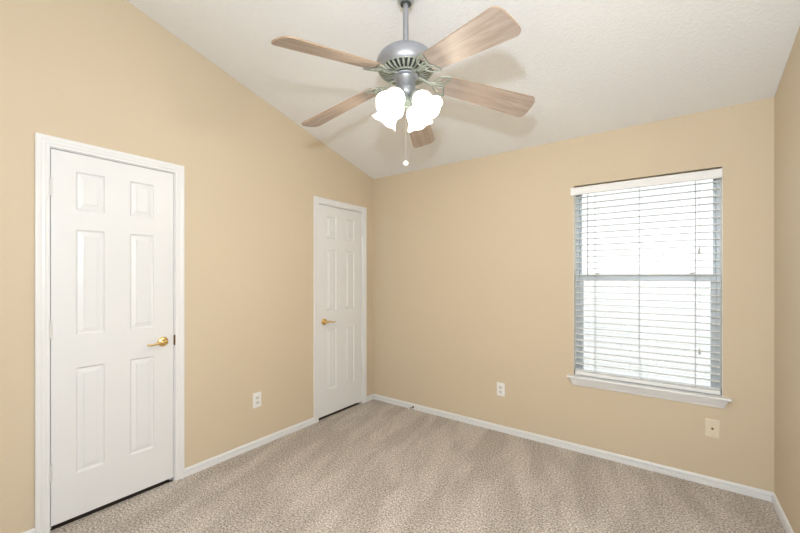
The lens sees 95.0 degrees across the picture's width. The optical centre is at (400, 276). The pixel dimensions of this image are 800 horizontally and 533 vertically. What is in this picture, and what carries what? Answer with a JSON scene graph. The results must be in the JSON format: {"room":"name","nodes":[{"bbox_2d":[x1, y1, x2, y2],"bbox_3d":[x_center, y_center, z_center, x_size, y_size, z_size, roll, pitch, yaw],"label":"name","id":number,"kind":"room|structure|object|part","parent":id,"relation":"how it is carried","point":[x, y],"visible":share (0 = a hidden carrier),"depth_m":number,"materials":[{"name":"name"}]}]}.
{"room":"empty bedroom","nodes":[
{"label":"empty bedroom","id":0,"kind":"room"},
{"bbox_2d":[0,0,372,532],"bbox_3d":[-1.381,-0.316,2.707,0.130,3.440,3.730,0,0,36],"label":"wall","id":1,"kind":"structure","parent":0,"point":[100,73],"depth_m":2.54,"materials":[{"name":"beige paint"}]},
{"bbox_2d":[35,132,183,532],"bbox_3d":[-1.728,0.307,2.221,0.152,2.102,0.721,0,0,36],"label":"door frame","id":2,"kind":"structure","parent":1,"relation":"attached to","point":[44,143],"depth_m":1.93,"materials":[{"name":"white paint"}]},
{"bbox_2d":[50,149,172,525],"bbox_3d":[-1.674,0.324,2.176,0.095,2.009,0.603,0,0,36],"label":"door","id":3,"kind":"structure","parent":1,"relation":"in","point":[111,222],"depth_m":2.14,"materials":[{"name":"white paint"}]},
{"bbox_3d":[-1.534,0.421,2.305,0.022,0.022,0.109,0,0,36],"label":"handle","id":4,"kind":"part","parent":3,"relation":"part of","materials":[{"name":"gold metal"}]},
{"bbox_3d":[-1.520,0.421,2.359,0.058,0.063,0.063,0,0,36],"label":"lever","id":5,"kind":"part","parent":3,"relation":"part of","materials":[{"name":"gold metal"}]},
{"bbox_2d":[23,394,372,532],"bbox_3d":[-1.332,1.329,2.652,0.012,0.060,3.500,0,0,36],"label":"baseboard","id":6,"kind":"structure","parent":1,"relation":"attached to","point":[195,468],"depth_m":2.82,"materials":[{"name":"white paint"}]},
{"bbox_2d":[253,392,260,408],"bbox_3d":[-1.141,0.982,2.918,0.009,0.118,0.072,0,0,36],"label":"wall outlet","id":7,"kind":"object","parent":1,"relation":"attached to","point":[256,396],"visible":1,"depth_m":2.91,"materials":[{"name":"white plastic"}]},
{"bbox_2d":[313,196,366,423],"bbox_3d":[-0.640,0.307,3.709,0.152,2.102,0.721,0,0,36],"label":"door frame","id":8,"kind":"structure","parent":1,"relation":"attached to","point":[316,200],"depth_m":3.42,"materials":[{"name":"white paint"}]},
{"bbox_2d":[319,204,362,417],"bbox_3d":[-0.581,0.324,3.671,0.095,2.009,0.603,0,0,36],"label":"door","id":9,"kind":"structure","parent":1,"relation":"in","point":[340,230],"depth_m":3.65,"materials":[{"name":"white paint"}]},
{"bbox_3d":[-0.707,0.430,3.472,0.058,0.063,0.063,0,0,36],"label":"lever","id":10,"kind":"part","parent":9,"relation":"part of","materials":[{"name":"gold metal"}]},
{"bbox_2d":[50,399,785,532],"bbox_3d":[-0.094,1.414,1.686,3.172,0.120,3.600,0,0,36],"label":"floor","id":11,"kind":"structure","parent":0,"point":[372,466],"depth_m":2.31,"materials":[{"name":"beige carpet"}]},
{"bbox_2d":[50,403,359,530],"bbox_3d":[-1.444,1.419,3.155,0.740,0.110,2.546,0,0,36],"label":"door gap","id":12,"kind":"object","parent":11,"relation":"on","point":[345,408],"visible":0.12,"depth_m":2.22,"materials":[{"name":"black"}]},
{"bbox_2d":[126,0,799,178],"bbox_3d":[-0.061,-1.591,1.724,3.422,1.122,3.900,0,0,36],"label":"ceiling","id":13,"kind":"structure","parent":0,"point":[589,67],"depth_m":2.24,"materials":[{"name":"white paint"}]},
{"bbox_2d":[271,0,534,165],"bbox_3d":[0.002,-1.030,1.826,1.306,0.956,1.290,0,0,36],"label":"ceiling fan","id":14,"kind":"object","parent":13,"relation":"hanging from","point":[405,64],"visible":1,"depth_m":1.75,"materials":[{"name":"brown wood"}]},
{"bbox_3d":[-0.286,-0.934,1.543,0.500,0.006,0.152,-13,24,-42],"label":"blade","id":15,"kind":"part","parent":14,"relation":"part of","materials":[{"name":"brown wood"}]},
{"bbox_3d":[-0.339,-0.934,2.045,0.500,0.006,0.152,-11,9,30],"label":"blade","id":16,"kind":"part","parent":14,"relation":"part of","materials":[{"name":"brown wood"}]},
{"bbox_3d":[-0.056,-0.847,1.885,0.141,0.129,0.147,45,23,26],"label":"lamp shade","id":17,"kind":"part","parent":14,"relation":"part of","materials":[{"name":"white glass"}]},
{"bbox_3d":[-0.029,-0.847,1.748,0.147,0.129,0.141,0,-39,34],"label":"lamp shade","id":18,"kind":"part","parent":14,"relation":"part of","materials":[{"name":"white glass"}]},
{"bbox_3d":[-0.027,-0.853,1.753,0.058,0.103,0.058,0,-39,34],"label":"bulb","id":19,"kind":"part","parent":14,"relation":"part of","materials":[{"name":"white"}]},
{"bbox_2d":[379,56,432,84],"bbox_3d":[0.026,-1.014,1.830,0.269,0.024,0.269,0,0,9],"label":"vent","id":20,"kind":"object","parent":14,"relation":"attached to","point":[399,65],"depth_m":1.77,"materials":[{"name":"grey metal"}]},
{"bbox_3d":[0.081,-0.847,1.911,0.147,0.129,0.141,0,39,34],"label":"lamp shade","id":21,"kind":"part","parent":14,"relation":"part of","materials":[{"name":"white glass"}]},
{"bbox_3d":[0.111,-0.934,2.245,0.152,0.006,0.500,-15,-12,9],"label":"blade","id":22,"kind":"part","parent":14,"relation":"part of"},
{"bbox_3d":[0.103,-0.853,1.777,0.058,0.103,0.058,-45,-23,26],"label":"bulb","id":23,"kind":"part","parent":14,"relation":"part of","materials":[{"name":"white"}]},
{"bbox_3d":[0.107,-0.847,1.775,0.141,0.129,0.147,-45,-23,26],"label":"lamp shade","id":24,"kind":"part","parent":14,"relation":"part of","materials":[{"name":"white glass"}]},
{"bbox_3d":[0.252,-0.934,1.472,0.152,0.006,0.500,18,0,-34],"label":"blade","id":25,"kind":"part","parent":14,"relation":"part of","materials":[{"name":"brown wood"}]},
{"bbox_3d":[0.443,-0.934,1.901,0.500,0.006,0.152,10,-17,-10],"label":"blade","id":26,"kind":"part","parent":14,"relation":"part of","materials":[{"name":"brown wood"}]},
{"bbox_2d":[373,97,773,491],"bbox_3d":[1.022,0.146,3.205,3.162,2.515,0.170,0,0,36],"label":"wall","id":27,"kind":"structure","parent":0,"point":[473,258],"depth_m":2.97,"materials":[{"name":"beige paint"}]},
{"bbox_2d":[497,382,504,396],"bbox_3d":[0.875,0.986,3.202,0.072,0.118,0.009,0,0,36],"label":"wall outlet","id":28,"kind":"object","parent":27,"relation":"attached to","point":[500,386],"visible":1,"depth_m":3.20,"materials":[{"name":"white plastic"}]},
{"bbox_2d":[373,394,773,501],"bbox_3d":[0.968,1.329,3.131,3.162,0.060,0.012,0,0,36],"label":"baseboard","id":29,"kind":"structure","parent":27,"relation":"attached to","point":[690,476],"depth_m":2.73,"materials":[{"name":"white paint"}]},
{"bbox_2d":[567,166,731,408],"bbox_3d":[1.741,0.068,2.652,0.960,1.548,0.210,0,0,36],"label":"window","id":30,"kind":"structure","parent":27,"relation":"in","point":[699,398],"depth_m":2.54,"materials":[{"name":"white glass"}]},
{"bbox_2d":[570,168,721,394],"bbox_3d":[1.709,0.035,2.628,0.894,1.458,0.078,0,0,36],"label":"window blind","id":31,"kind":"object","parent":30,"relation":"attached to","point":[715,173],"visible":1,"depth_m":2.60,"materials":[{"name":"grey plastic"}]},
{"bbox_3d":[1.487,0.044,2.803,0.004,1.385,0.056,0,0,36],"label":"ladder cord","id":32,"kind":"part","parent":31,"relation":"part of","materials":[{"name":"white fabric"}]},
{"bbox_3d":[1.722,0.044,2.632,0.018,1.385,0.056,0,0,36],"label":"ladder cord","id":33,"kind":"part","parent":31,"relation":"part of","materials":[{"name":"white fabric"}]},
{"bbox_3d":[1.725,0.745,2.629,0.859,0.038,0.049,0,0,36],"label":"rail","id":34,"kind":"part","parent":31,"relation":"part of","materials":[{"name":"white plastic"}]},
{"bbox_3d":[1.970,0.044,2.450,0.004,1.385,0.056,0,0,36],"label":"ladder cord","id":35,"kind":"part","parent":31,"relation":"part of","materials":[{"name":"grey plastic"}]},
{"bbox_3d":[1.968,-0.086,2.412,0.002,1.125,0.004,0,0,36],"label":"lift cord","id":36,"kind":"part","parent":31,"relation":"part of","materials":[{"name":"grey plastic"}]},
{"bbox_3d":[1.771,0.383,2.693,0.834,0.794,0.035,0,0,36],"label":"sash","id":37,"kind":"part","parent":30,"relation":"part of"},
{"bbox_3d":[1.791,-0.330,2.720,0.834,0.719,0.026,0,0,36],"label":"sash","id":38,"kind":"part","parent":30,"relation":"part of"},
{"bbox_3d":[1.720,0.777,2.624,0.960,0.018,0.140,0,0,36],"label":"sill","id":39,"kind":"part","parent":30,"relation":"part of","materials":[{"name":"white paint"}]},
{"bbox_2d":[705,418,719,438],"bbox_3d":[2.013,0.982,2.365,0.076,0.118,0.016,0,0,36],"label":"cable wall plate","id":40,"kind":"object","parent":27,"relation":"attached to","point":[712,427],"visible":1,"depth_m":2.37,"materials":[{"name":"beige plastic"}]},
{"bbox_2d":[774,27,799,532],"bbox_3d":[1.289,-0.316,0.781,0.130,3.440,3.770,0,0,36],"label":"wall","id":41,"kind":"structure","parent":0,"point":[787,96],"depth_m":1.98,"materials":[{"name":"beige paint"}]},
{"bbox_2d":[772,493,793,532],"bbox_3d":[1.211,1.329,0.794,0.012,0.060,3.500,0,0,36],"label":"baseboard","id":42,"kind":"structure","parent":41,"relation":"attached to","point":[788,529],"depth_m":2.03,"materials":[{"name":"white paint"}]},
{"label":"outside","id":43,"kind":"structure","parent":0,"visible":0},
{"bbox_3d":[5.430,1.594,7.681,23.000,0.120,11.400,0,0,36],"label":"ground","id":44,"kind":"structure","parent":43,"visible":0},
{"bbox_2d":[582,179,712,385],"bbox_3d":[4.678,-1.446,6.652,22.000,6.000,4.950,0,0,36],"label":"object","id":45,"kind":"structure","parent":44,"relation":"on","point":[619,286],"depth_m":5.04,"materials":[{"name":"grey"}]}
]}

